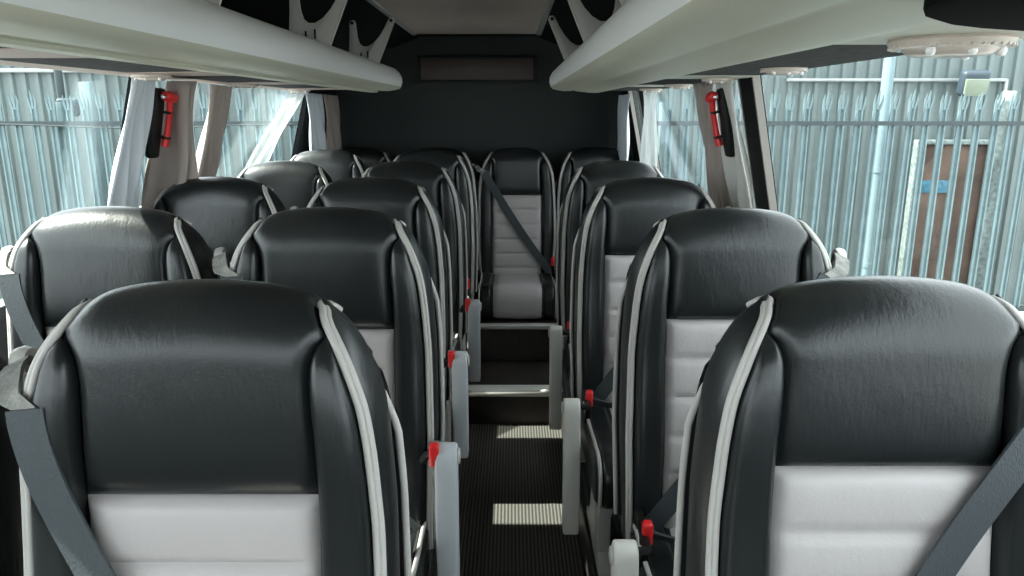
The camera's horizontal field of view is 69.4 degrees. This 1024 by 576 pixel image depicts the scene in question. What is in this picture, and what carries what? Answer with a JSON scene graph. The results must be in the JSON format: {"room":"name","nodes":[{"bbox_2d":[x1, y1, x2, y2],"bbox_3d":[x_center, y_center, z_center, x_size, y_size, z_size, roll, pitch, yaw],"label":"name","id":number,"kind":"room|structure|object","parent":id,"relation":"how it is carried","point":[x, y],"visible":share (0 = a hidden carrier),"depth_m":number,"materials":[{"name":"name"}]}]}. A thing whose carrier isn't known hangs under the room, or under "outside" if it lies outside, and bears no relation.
{"room":"vehicle interior","nodes":[
{"label":"vehicle interior","id":0,"kind":"room"},
{"bbox_2d":[0,298,8,364],"bbox_3d":[-1.300,0.588,1.946,0.072,1.100,6.210,0,14,0],"label":"wall","id":1,"kind":"structure","parent":0,"point":[3,319],"depth_m":1.86,"materials":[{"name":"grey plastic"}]},
{"bbox_2d":[121,76,130,132],"bbox_3d":[-1.208,0.039,0.575,0.193,0.602,3.500,0,14,0],"label":"window","id":2,"kind":"structure","parent":1,"relation":"in","point":[129,81],"depth_m":2.22,"materials":[{"name":"clear glass"}]},
{"bbox_2d":[145,88,177,158],"bbox_3d":[-1.086,-0.511,2.295,0.094,0.212,0.082,0,14,0],"label":"hammer","id":3,"kind":"object","parent":1,"relation":"attached to","point":[160,96],"visible":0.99,"depth_m":2.28,"materials":[{"name":"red plastic"}]},
{"bbox_2d":[291,92,308,158],"bbox_3d":[-1.208,-0.606,3.259,0.193,0.602,1.820,0,14,0],"label":"window","id":4,"kind":"structure","parent":1,"relation":"in","point":[304,103],"depth_m":4.11,"materials":[{"name":"clear glass"}]},
{"bbox_2d":[291,90,335,157],"bbox_3d":[-1.207,-0.894,4.455,0.191,0.610,0.640,0,14,0],"label":"trim","id":5,"kind":"structure","parent":1,"relation":"attached to","point":[303,146],"depth_m":4.24,"materials":[{"name":"black plastic"}]},
{"bbox_2d":[220,0,417,51],"bbox_3d":[-0.874,-0.717,1.633,0.578,0.373,6.210,0,14,0],"label":"ceiling","id":6,"kind":"structure","parent":0,"point":[370,22],"depth_m":3.08,"materials":[{"name":"black"}]},
{"bbox_2d":[0,0,401,92],"bbox_3d":[-0.818,-0.634,1.601,0.604,0.314,4.310,0,14,0],"label":"luggage rack","id":7,"kind":"object","parent":6,"relation":"attached to","point":[201,41],"visible":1,"depth_m":1.44,"materials":[{"name":"white plastic"}]},
{"bbox_2d":[108,78,155,206],"bbox_3d":[-1.150,-0.278,2.246,0.184,0.685,0.199,0,14,0],"label":"curtain","id":8,"kind":"object","parent":7,"relation":"hanging from","point":[128,161],"visible":0.47,"depth_m":2.19,"materials":[{"name":"white fabric"}]},
{"bbox_2d":[130,74,170,80],"bbox_3d":[-1.006,-0.585,2.060,0.106,0.017,0.106,0,14,0],"label":"light","id":9,"kind":"object","parent":7,"relation":"attached to","point":[143,77],"visible":1,"depth_m":2.03,"materials":[{"name":"beige plastic"}]},
{"bbox_2d":[141,81,197,207],"bbox_3d":[-1.122,-0.325,2.440,0.258,0.685,0.120,0,14,0],"label":"curtain","id":10,"kind":"object","parent":7,"relation":"hanging from","point":[176,163],"visible":0.4,"depth_m":2.37,"materials":[{"name":"beige fabric"}]},
{"bbox_2d":[196,85,231,176],"bbox_3d":[-1.156,-0.420,2.838,0.191,0.685,0.240,0,14,0],"label":"curtain","id":11,"kind":"object","parent":7,"relation":"hanging from","point":[208,154],"visible":0.44,"depth_m":2.78,"materials":[{"name":"beige fabric"}]},
{"bbox_2d":[229,84,258,88],"bbox_3d":[-1.006,-0.758,2.780,0.106,0.017,0.106,0,14,0],"label":"light","id":12,"kind":"object","parent":7,"relation":"attached to","point":[242,86],"visible":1,"depth_m":2.75,"materials":[{"name":"beige plastic"}]},
{"bbox_2d":[245,91,305,167],"bbox_3d":[-1.167,-0.667,3.500,0.100,0.518,0.921,3,14,13],"label":"curtain","id":13,"kind":"object","parent":7,"relation":"hanging from","point":[263,151],"visible":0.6,"depth_m":3.56,"materials":[{"name":"white fabric"}]},
{"bbox_2d":[288,89,310,92],"bbox_3d":[-1.006,-0.931,3.499,0.106,0.017,0.106,0,14,0],"label":"light","id":14,"kind":"object","parent":7,"relation":"attached to","point":[291,90],"visible":1,"depth_m":3.46,"materials":[{"name":"beige plastic"}]},
{"bbox_2d":[306,93,326,150],"bbox_3d":[-1.075,-0.732,4.137,0.053,0.686,0.349,0,14,0],"label":"curtain","id":15,"kind":"object","parent":6,"relation":"hanging from","point":[317,136],"visible":0.41,"depth_m":4.11,"materials":[{"name":"white fabric"}]},
{"bbox_2d":[323,94,340,149],"bbox_3d":[-1.078,-0.824,4.516,0.047,0.686,0.369,0,14,0],"label":"curtain","id":16,"kind":"object","parent":6,"relation":"hanging from","point":[333,134],"visible":0.53,"depth_m":4.49,"materials":[{"name":"beige fabric"}]},
{"bbox_2d":[428,439,452,575],"bbox_3d":[-0.748,1.016,2.049,1.005,0.240,6.210,0,14,0],"label":"platform","id":17,"kind":"object","parent":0,"point":[431,550],"depth_m":2.30,"materials":[{"name":"carpet"}]},
{"bbox_2d":[0,355,23,575],"bbox_3d":[-0.934,0.591,0.878,0.534,1.132,0.582,0,14,0],"label":"seat","id":18,"kind":"object","parent":17,"relation":"on","point":[11,541],"visible":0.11,"depth_m":1.00,"materials":[{"name":"black leather"}]},
{"bbox_2d":[0,206,217,390],"bbox_3d":[-0.939,0.413,1.622,0.534,1.132,0.582,0,14,0],"label":"seat","id":19,"kind":"object","parent":17,"relation":"on","point":[67,257],"visible":0.36,"depth_m":1.66,"materials":[{"name":"black leather"}]},
{"bbox_2d":[0,279,411,575],"bbox_3d":[-0.391,0.592,0.878,0.579,1.132,0.583,0,14,0],"label":"seat","id":20,"kind":"object","parent":17,"relation":"on","point":[185,427],"visible":1,"depth_m":0.93,"materials":[{"name":"black leather"}]},
{"bbox_2d":[139,177,286,263],"bbox_3d":[-0.976,0.238,2.331,0.534,1.132,0.582,0,14,0],"label":"seat","id":21,"kind":"object","parent":17,"relation":"on","point":[222,210],"visible":0.22,"depth_m":2.37,"materials":[{"name":"black leather"}]},
{"bbox_2d":[237,161,332,209],"bbox_3d":[-0.986,0.059,3.070,0.534,1.132,0.582,0,14,0],"label":"seat","id":22,"kind":"object","parent":17,"relation":"on","point":[295,183],"visible":0.17,"depth_m":3.11,"materials":[{"name":"black leather"}]},
{"bbox_2d":[290,150,366,181],"bbox_3d":[-0.992,-0.124,3.797,0.534,1.132,0.582,0,14,0],"label":"seat","id":23,"kind":"object","parent":17,"relation":"on","point":[338,164],"visible":0.2,"depth_m":3.83,"materials":[{"name":"black leather"}]},
{"bbox_2d":[212,207,460,575],"bbox_3d":[-0.406,0.417,1.603,0.585,1.132,0.583,0,14,0],"label":"seat","id":24,"kind":"object","parent":17,"relation":"on","point":[368,263],"visible":0.54,"depth_m":1.65,"materials":[{"name":"black leather"}]},
{"bbox_2d":[413,527,429,575],"bbox_3d":[-0.418,0.646,1.563,0.452,0.142,0.384,0,13,0],"label":"cushion","id":25,"kind":"object","parent":24,"relation":"on","point":[421,537],"depth_m":1.65,"materials":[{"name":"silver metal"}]},
{"bbox_2d":[290,177,469,457],"bbox_3d":[-0.435,0.243,2.311,0.601,1.132,0.583,0,14,0],"label":"seat","id":26,"kind":"object","parent":17,"relation":"on","point":[410,203],"visible":0.3,"depth_m":2.35,"materials":[{"name":"black leather"}]},
{"bbox_2d":[361,161,480,441],"bbox_3d":[-0.428,0.064,3.050,0.601,1.132,0.583,0,14,0],"label":"seat","id":27,"kind":"object","parent":17,"relation":"on","point":[436,180],"visible":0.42,"depth_m":3.10,"materials":[{"name":"black leather"}]},
{"bbox_2d":[454,337,459,350],"bbox_3d":[-0.448,0.292,3.011,0.452,0.142,0.384,0,13,0],"label":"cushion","id":28,"kind":"object","parent":27,"relation":"on","point":[456,339],"depth_m":3.08,"materials":[{"name":"black leather"}]},
{"bbox_2d":[394,150,477,350],"bbox_3d":[-0.450,-0.119,3.777,0.534,1.132,0.582,0,14,0],"label":"seat","id":29,"kind":"object","parent":17,"relation":"on","point":[454,164],"visible":0.23,"depth_m":3.83,"materials":[{"name":"black leather"}]},
{"bbox_2d":[430,464,458,575],"bbox_3d":[-0.239,1.155,1.342,0.012,0.180,4.770,0,14,0],"label":"trim","id":30,"kind":"structure","parent":17,"relation":"attached to","point":[433,572],"depth_m":2.25,"materials":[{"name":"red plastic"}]},
{"bbox_2d":[375,0,546,35],"bbox_3d":[-0.207,-0.854,1.600,0.775,0.045,6.210,0,14,0],"label":"ceiling","id":31,"kind":"structure","parent":0,"point":[421,16],"depth_m":3.52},
{"bbox_2d":[366,0,415,34],"bbox_3d":[-0.573,-0.799,1.459,0.030,0.018,5.910,0,14,0],"label":"trim","id":32,"kind":"structure","parent":31,"relation":"attached to","point":[374,3],"depth_m":3.41,"materials":[{"name":"grey plastic"}]},
{"bbox_2d":[537,0,554,34],"bbox_3d":[0.158,-0.799,1.459,0.030,0.018,5.910,0,14,0],"label":"trim","id":33,"kind":"structure","parent":31,"relation":"attached to","point":[549,4],"depth_m":3.44,"materials":[{"name":"grey plastic"}]},
{"bbox_2d":[326,36,642,283],"bbox_3d":[-0.200,-0.582,4.889,2.140,2.300,0.060,0,14,0],"label":"wall","id":34,"kind":"structure","parent":0,"point":[477,120],"depth_m":4.73,"materials":[{"name":"plastic"}]},
{"bbox_2d":[417,56,536,82],"bbox_3d":[-0.220,-1.372,4.648,0.746,0.163,0.035,0,14,0],"label":"vent panel","id":35,"kind":"object","parent":34,"relation":"attached to","point":[430,69],"visible":1,"depth_m":4.64,"materials":[{"name":"brown plastic"}]},
{"bbox_2d":[466,284,563,359],"bbox_3d":[-0.200,0.186,4.541,2.100,0.204,0.975,0,14,0],"label":"platform","id":36,"kind":"object","parent":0,"point":[495,344],"depth_m":4.07,"materials":[{"name":"dark ribbed rubber"},{"name":"metal edge trim"}]},
{"bbox_2d":[340,147,391,168],"bbox_3d":[-0.944,-0.330,4.334,0.534,0.943,0.720,0,14,0],"label":"seat","id":37,"kind":"object","parent":36,"relation":"on","point":[370,157],"visible":0.09,"depth_m":4.46,"materials":[{"name":"black leather"}]},
{"bbox_2d":[419,147,477,298],"bbox_3d":[-0.464,-0.330,4.334,0.534,0.943,0.720,0,14,0],"label":"seat","id":38,"kind":"object","parent":36,"relation":"on","point":[463,154],"visible":0.12,"depth_m":4.48,"materials":[{"name":"black leather"}]},
{"bbox_2d":[473,147,556,318],"bbox_3d":[0.016,-0.330,4.334,0.534,0.943,0.720,0,14,0],"label":"seat","id":39,"kind":"object","parent":36,"relation":"on","point":[516,189],"visible":0.97,"depth_m":4.48,"materials":[{"name":"black leather"}]},
{"bbox_2d":[477,274,554,317],"bbox_3d":[0.030,0.032,4.327,0.452,0.182,0.518,0,13,0],"label":"cushion","id":40,"kind":"object","parent":39,"relation":"on","point":[499,295],"depth_m":4.08,"materials":[{"name":"black leather"}]},
{"bbox_2d":[480,323,556,328],"bbox_3d":[-0.015,0.209,4.046,0.800,0.024,0.050,0,14,0],"label":"trim","id":41,"kind":"structure","parent":36,"relation":"attached to","point":[482,325],"depth_m":4.02,"materials":[{"name":"grey paint"}]},
{"bbox_2d":[555,147,619,270],"bbox_3d":[0.524,-0.330,4.334,0.534,0.943,0.720,0,14,0],"label":"seat","id":42,"kind":"object","parent":36,"relation":"on","point":[577,158],"visible":0.18,"depth_m":4.47,"materials":[{"name":"black leather"}]},
{"bbox_2d":[468,360,563,423],"bbox_3d":[0.005,0.462,4.379,0.500,0.242,1.420,0,14,0],"label":"step","id":43,"kind":"structure","parent":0,"point":[482,410],"depth_m":3.70,"materials":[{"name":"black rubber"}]},
{"bbox_2d":[468,385,562,396],"bbox_3d":[0.005,0.512,3.686,0.496,0.036,0.085,0,14,0],"label":"trim","id":44,"kind":"structure","parent":43,"relation":"attached to","point":[473,390],"depth_m":3.65,"materials":[{"name":"white metal"}]},
{"bbox_2d":[458,424,583,575],"bbox_3d":[0.005,1.269,1.379,0.560,0.060,4.790,0,14,0],"label":"floor","id":45,"kind":"structure","parent":0,"point":[510,479],"depth_m":2.94,"materials":[{"name":"carpet"}]},
{"bbox_2d":[539,0,614,44],"bbox_3d":[0.458,-0.717,1.633,0.577,0.373,6.210,0,14,0],"label":"ceiling","id":46,"kind":"structure","parent":0,"point":[602,10],"depth_m":3.30,"materials":[{"name":"black plastic"}]},
{"bbox_2d":[617,94,630,160],"bbox_3d":[0.658,-0.807,4.448,0.046,0.686,0.469,0,14,0],"label":"curtain","id":47,"kind":"object","parent":46,"relation":"hanging from","point":[623,143],"visible":0.58,"depth_m":4.38,"materials":[{"name":"white fabric"}]},
{"bbox_2d":[548,0,1023,92],"bbox_3d":[0.429,-0.652,1.674,0.546,0.314,4.160,0,14,0],"label":"luggage rack","id":48,"kind":"object","parent":46,"relation":"attached to","point":[644,44],"visible":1,"depth_m":1.08,"materials":[{"name":"white plastic"}]},
{"bbox_2d":[640,92,657,167],"bbox_3d":[0.670,-0.614,3.644,0.041,0.686,0.512,0,14,0],"label":"curtain","id":49,"kind":"object","parent":48,"relation":"hanging from","point":[649,138],"visible":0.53,"depth_m":3.60,"materials":[{"name":"white fabric"}]},
{"bbox_2d":[639,88,662,92],"bbox_3d":[0.628,-0.892,3.344,0.106,0.017,0.106,0,14,0],"label":"light","id":50,"kind":"object","parent":48,"relation":"attached to","point":[651,90],"visible":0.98,"depth_m":3.31,"materials":[{"name":"beige plastic"}]},
{"bbox_2d":[664,84,692,88],"bbox_3d":[0.628,-0.759,2.790,0.106,0.017,0.106,0,14,0],"label":"light","id":51,"kind":"object","parent":48,"relation":"attached to","point":[670,86],"visible":1,"depth_m":2.76,"materials":[{"name":"beige plastic"}]},
{"bbox_2d":[693,83,732,207],"bbox_3d":[0.714,-0.368,2.620,0.154,0.685,0.269,0,14,0],"label":"curtain","id":52,"kind":"object","parent":48,"relation":"hanging from","point":[718,192],"visible":0.52,"depth_m":2.55,"materials":[{"name":"beige fabric"}]},
{"bbox_2d":[701,78,736,83],"bbox_3d":[0.628,-0.628,2.245,0.106,0.017,0.106,0,14,0],"label":"light","id":53,"kind":"object","parent":48,"relation":"attached to","point":[707,80],"visible":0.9,"depth_m":2.21,"materials":[{"name":"beige plastic"}]},
{"bbox_2d":[716,80,753,207],"bbox_3d":[0.716,-0.310,2.377,0.149,0.685,0.248,0,14,0],"label":"curtain","id":54,"kind":"object","parent":48,"relation":"hanging from","point":[736,169],"visible":0.48,"depth_m":2.31,"materials":[{"name":"grey fabric"}]},
{"bbox_2d":[760,67,807,75],"bbox_3d":[0.628,-0.500,1.711,0.106,0.017,0.106,0,14,0],"label":"light","id":55,"kind":"object","parent":48,"relation":"attached to","point":[776,71],"visible":0.98,"depth_m":1.68,"materials":[{"name":"beige plastic"}]},
{"bbox_2d":[886,33,1020,59],"bbox_3d":[0.588,-0.322,0.992,0.156,0.025,0.156,0,14,0],"label":"light","id":56,"kind":"object","parent":48,"relation":"attached to","point":[963,46],"visible":1,"depth_m":0.94,"materials":[{"name":"beige plastic"}]},
{"bbox_2d":[923,0,1023,30],"bbox_3d":[0.512,-0.209,0.446,0.455,0.070,0.565,0,14,0],"label":"box","id":57,"kind":"object","parent":48,"relation":"attached to","point":[986,14],"visible":1,"depth_m":0.56,"materials":[{"name":"black plastic"}]},
{"bbox_2d":[562,360,622,575],"bbox_3d":[0.552,1.016,2.049,0.595,0.240,6.210,0,14,0],"label":"platform","id":58,"kind":"object","parent":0,"point":[616,533],"depth_m":2.69,"materials":[{"name":"plastic"}]},
{"bbox_2d":[561,392,596,575],"bbox_3d":[0.249,1.155,1.342,0.012,0.180,4.770,0,14,0],"label":"trim","id":59,"kind":"structure","parent":58,"relation":"attached to","point":[588,561],"depth_m":2.48,"materials":[{"name":"black plastic"}]},
{"bbox_2d":[548,160,662,461],"bbox_3d":[0.434,0.077,2.978,0.583,1.129,0.690,0,14,0],"label":"seat","id":60,"kind":"object","parent":58,"relation":"on","point":[587,179],"visible":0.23,"depth_m":3.07,"materials":[{"name":"black leather"}]},
{"bbox_2d":[564,338,570,391],"bbox_3d":[0.446,0.305,2.941,0.452,0.142,0.493,0,13,0],"label":"cushion","id":61,"kind":"object","parent":60,"relation":"on","point":[566,340],"depth_m":2.99,"materials":[{"name":"black leather"}]},
{"bbox_2d":[561,177,729,575],"bbox_3d":[0.438,0.256,2.259,0.583,1.129,0.690,0,14,0],"label":"seat","id":62,"kind":"object","parent":58,"relation":"on","point":[618,217],"visible":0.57,"depth_m":2.35,"materials":[{"name":"black leather"}]},
{"bbox_2d":[580,407,611,505],"bbox_3d":[0.450,0.483,2.223,0.452,0.142,0.493,0,13,0],"label":"cushion","id":63,"kind":"object","parent":62,"relation":"on","point":[595,423],"depth_m":2.11,"materials":[{"name":"black leather"}]},
{"bbox_2d":[609,207,848,575],"bbox_3d":[0.486,0.433,1.541,0.583,1.129,0.690,0,14,0],"label":"seat","id":64,"kind":"object","parent":58,"relation":"on","point":[690,277],"visible":0.58,"depth_m":1.65,"materials":[{"name":"black leather"}]},
{"bbox_2d":[630,527,674,575],"bbox_3d":[0.498,0.660,1.504,0.452,0.142,0.493,0,13,0],"label":"cushion","id":65,"kind":"object","parent":64,"relation":"on","point":[661,560],"depth_m":1.59,"materials":[{"name":"black leather"}]},
{"bbox_2d":[673,275,1023,575],"bbox_3d":[0.485,0.599,0.856,0.583,1.129,0.690,0,14,0],"label":"seat","id":66,"kind":"object","parent":58,"relation":"on","point":[848,425],"visible":1,"depth_m":0.96,"materials":[{"name":"black leather"}]},
{"bbox_3d":[0.849,0.588,1.946,0.072,1.100,6.210,0,13,0],"label":"wall","id":67,"kind":"structure","parent":0,"visible":0},
{"bbox_2d":[622,91,640,161],"bbox_3d":[0.773,-0.938,4.639,0.156,0.610,0.260,0,14,0],"label":"trim","id":68,"kind":"structure","parent":67,"relation":"attached to","point":[631,124],"depth_m":4.60,"materials":[{"name":"black plastic"}]},
{"bbox_2d":[628,91,642,157],"bbox_3d":[0.774,-0.865,4.338,0.158,0.602,0.360,0,14,0],"label":"window","id":69,"kind":"structure","parent":67,"relation":"in","point":[629,92],"depth_m":4.48,"materials":[{"name":"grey glass"}]},
{"bbox_2d":[639,91,661,173],"bbox_3d":[0.773,-0.807,4.095,0.156,0.610,0.140,0,14,0],"label":"trim","id":70,"kind":"structure","parent":67,"relation":"attached to","point":[640,92],"depth_m":4.06,"materials":[{"name":"black plastic"}]},
{"bbox_2d":[657,79,756,208],"bbox_3d":[0.774,-0.589,3.191,0.158,0.602,1.720,0,14,0],"label":"window","id":71,"kind":"structure","parent":67,"relation":"in","point":[658,166],"depth_m":2.35,"materials":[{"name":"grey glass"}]},
{"bbox_2d":[705,88,734,157],"bbox_3d":[0.660,-0.522,2.344,0.094,0.212,0.082,0,14,0],"label":"hammer","id":72,"kind":"object","parent":67,"relation":"attached to","point":[711,97],"visible":0.99,"depth_m":2.32,"materials":[{"name":"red plastic"}]},
{"bbox_2d":[739,75,778,211],"bbox_3d":[0.773,-0.374,2.291,0.156,0.610,0.130,0,14,0],"label":"trim","id":73,"kind":"structure","parent":67,"relation":"attached to","point":[746,85],"depth_m":2.27,"materials":[{"name":"black plastic"}]},
{"bbox_2d":[752,76,777,211],"bbox_3d":[0.774,0.045,0.551,0.158,0.602,3.450,0,14,0],"label":"window","id":74,"kind":"structure","parent":67,"relation":"in","point":[756,81],"depth_m":2.20,"materials":[{"name":"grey glass"}]},
{"bbox_3d":[0.000,1.279,4.421,40.000,0.100,40.000,0,13,0],"label":"ground","id":75,"kind":"structure","parent":0,"visible":0},
{"bbox_2d":[53,70,64,98],"bbox_3d":[-4.295,-0.930,7.264,0.119,2.870,0.119,0,14,0],"label":"steel post","id":76,"kind":"object","parent":75,"relation":"on","point":[58,77],"visible":0.02,"depth_m":7.00,"materials":[{"name":"grey metal"}]},
{"bbox_2d":[56,98,80,116],"bbox_3d":[-4.157,-1.697,6.955,0.180,0.169,0.242,-5,14,-19],"label":"floodlight","id":77,"kind":"object","parent":76,"relation":"attached to","point":[76,108],"visible":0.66,"depth_m":6.87,"materials":[{"name":"grey metal"}]},
{"bbox_2d":[78,82,107,205],"bbox_3d":[-3.982,-0.717,7.202,0.170,2.483,0.150,0,14,0],"label":"gate post","id":78,"kind":"object","parent":75,"relation":"on","point":[87,88],"visible":0.21,"depth_m":7.01,"materials":[{"name":"metal"}]},
{"bbox_2d":[0,40,1023,303],"bbox_3d":[0.056,-1.603,8.717,28.112,3.500,1.000,0,14,0],"label":"warehouse","id":79,"kind":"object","parent":75,"relation":"on","point":[922,75],"visible":0.21,"depth_m":8.24,"materials":[{"name":"white paint"}]},
{"bbox_2d":[897,140,988,283],"bbox_3d":[4.900,-0.710,8.401,0.875,1.910,0.100,0,14,0],"label":"door","id":80,"kind":"structure","parent":79,"relation":"attached to","point":[982,148],"depth_m":8.35,"materials":[{"name":"brown wood"}]},
{"bbox_2d":[956,70,990,95],"bbox_3d":[4.910,-2.199,7.951,0.290,0.273,0.336,0,14,0],"label":"floodlight","id":81,"kind":"object","parent":79,"relation":"attached to","point":[972,82],"visible":0.94,"depth_m":7.81,"materials":[{"name":"grey metal"}]},
{"bbox_2d":[0,89,1023,310],"bbox_3d":[0.050,-0.642,7.047,11.900,2.410,0.195,0,14,0],"label":"fence","id":82,"kind":"object","parent":75,"relation":"on","point":[63,126],"visible":0.37,"depth_m":6.86,"materials":[{"name":"metal"}]},
{"bbox_2d":[862,56,896,275],"bbox_3d":[3.790,-1.115,7.702,0.196,3.025,0.196,0,14,0],"label":"drain pipe","id":83,"kind":"object","parent":75,"relation":"on","point":[889,63],"visible":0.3,"depth_m":7.61,"materials":[{"name":"white metal"}]},
{"bbox_2d":[974,100,1013,289],"bbox_3d":[4.615,-0.629,7.192,0.204,2.317,0.180,0,14,0],"label":"drain pipe","id":84,"kind":"object","parent":75,"relation":"on","point":[983,253],"visible":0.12,"depth_m":7.09,"materials":[{"name":"grey metal"}]},
{"bbox_2d":[1002,91,1016,99],"bbox_3d":[4.774,-0.719,7.376,0.153,2.407,0.135,0,14,0],"label":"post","id":85,"kind":"object","parent":75,"relation":"on","point":[1009,94],"visible":0.16,"depth_m":7.07,"materials":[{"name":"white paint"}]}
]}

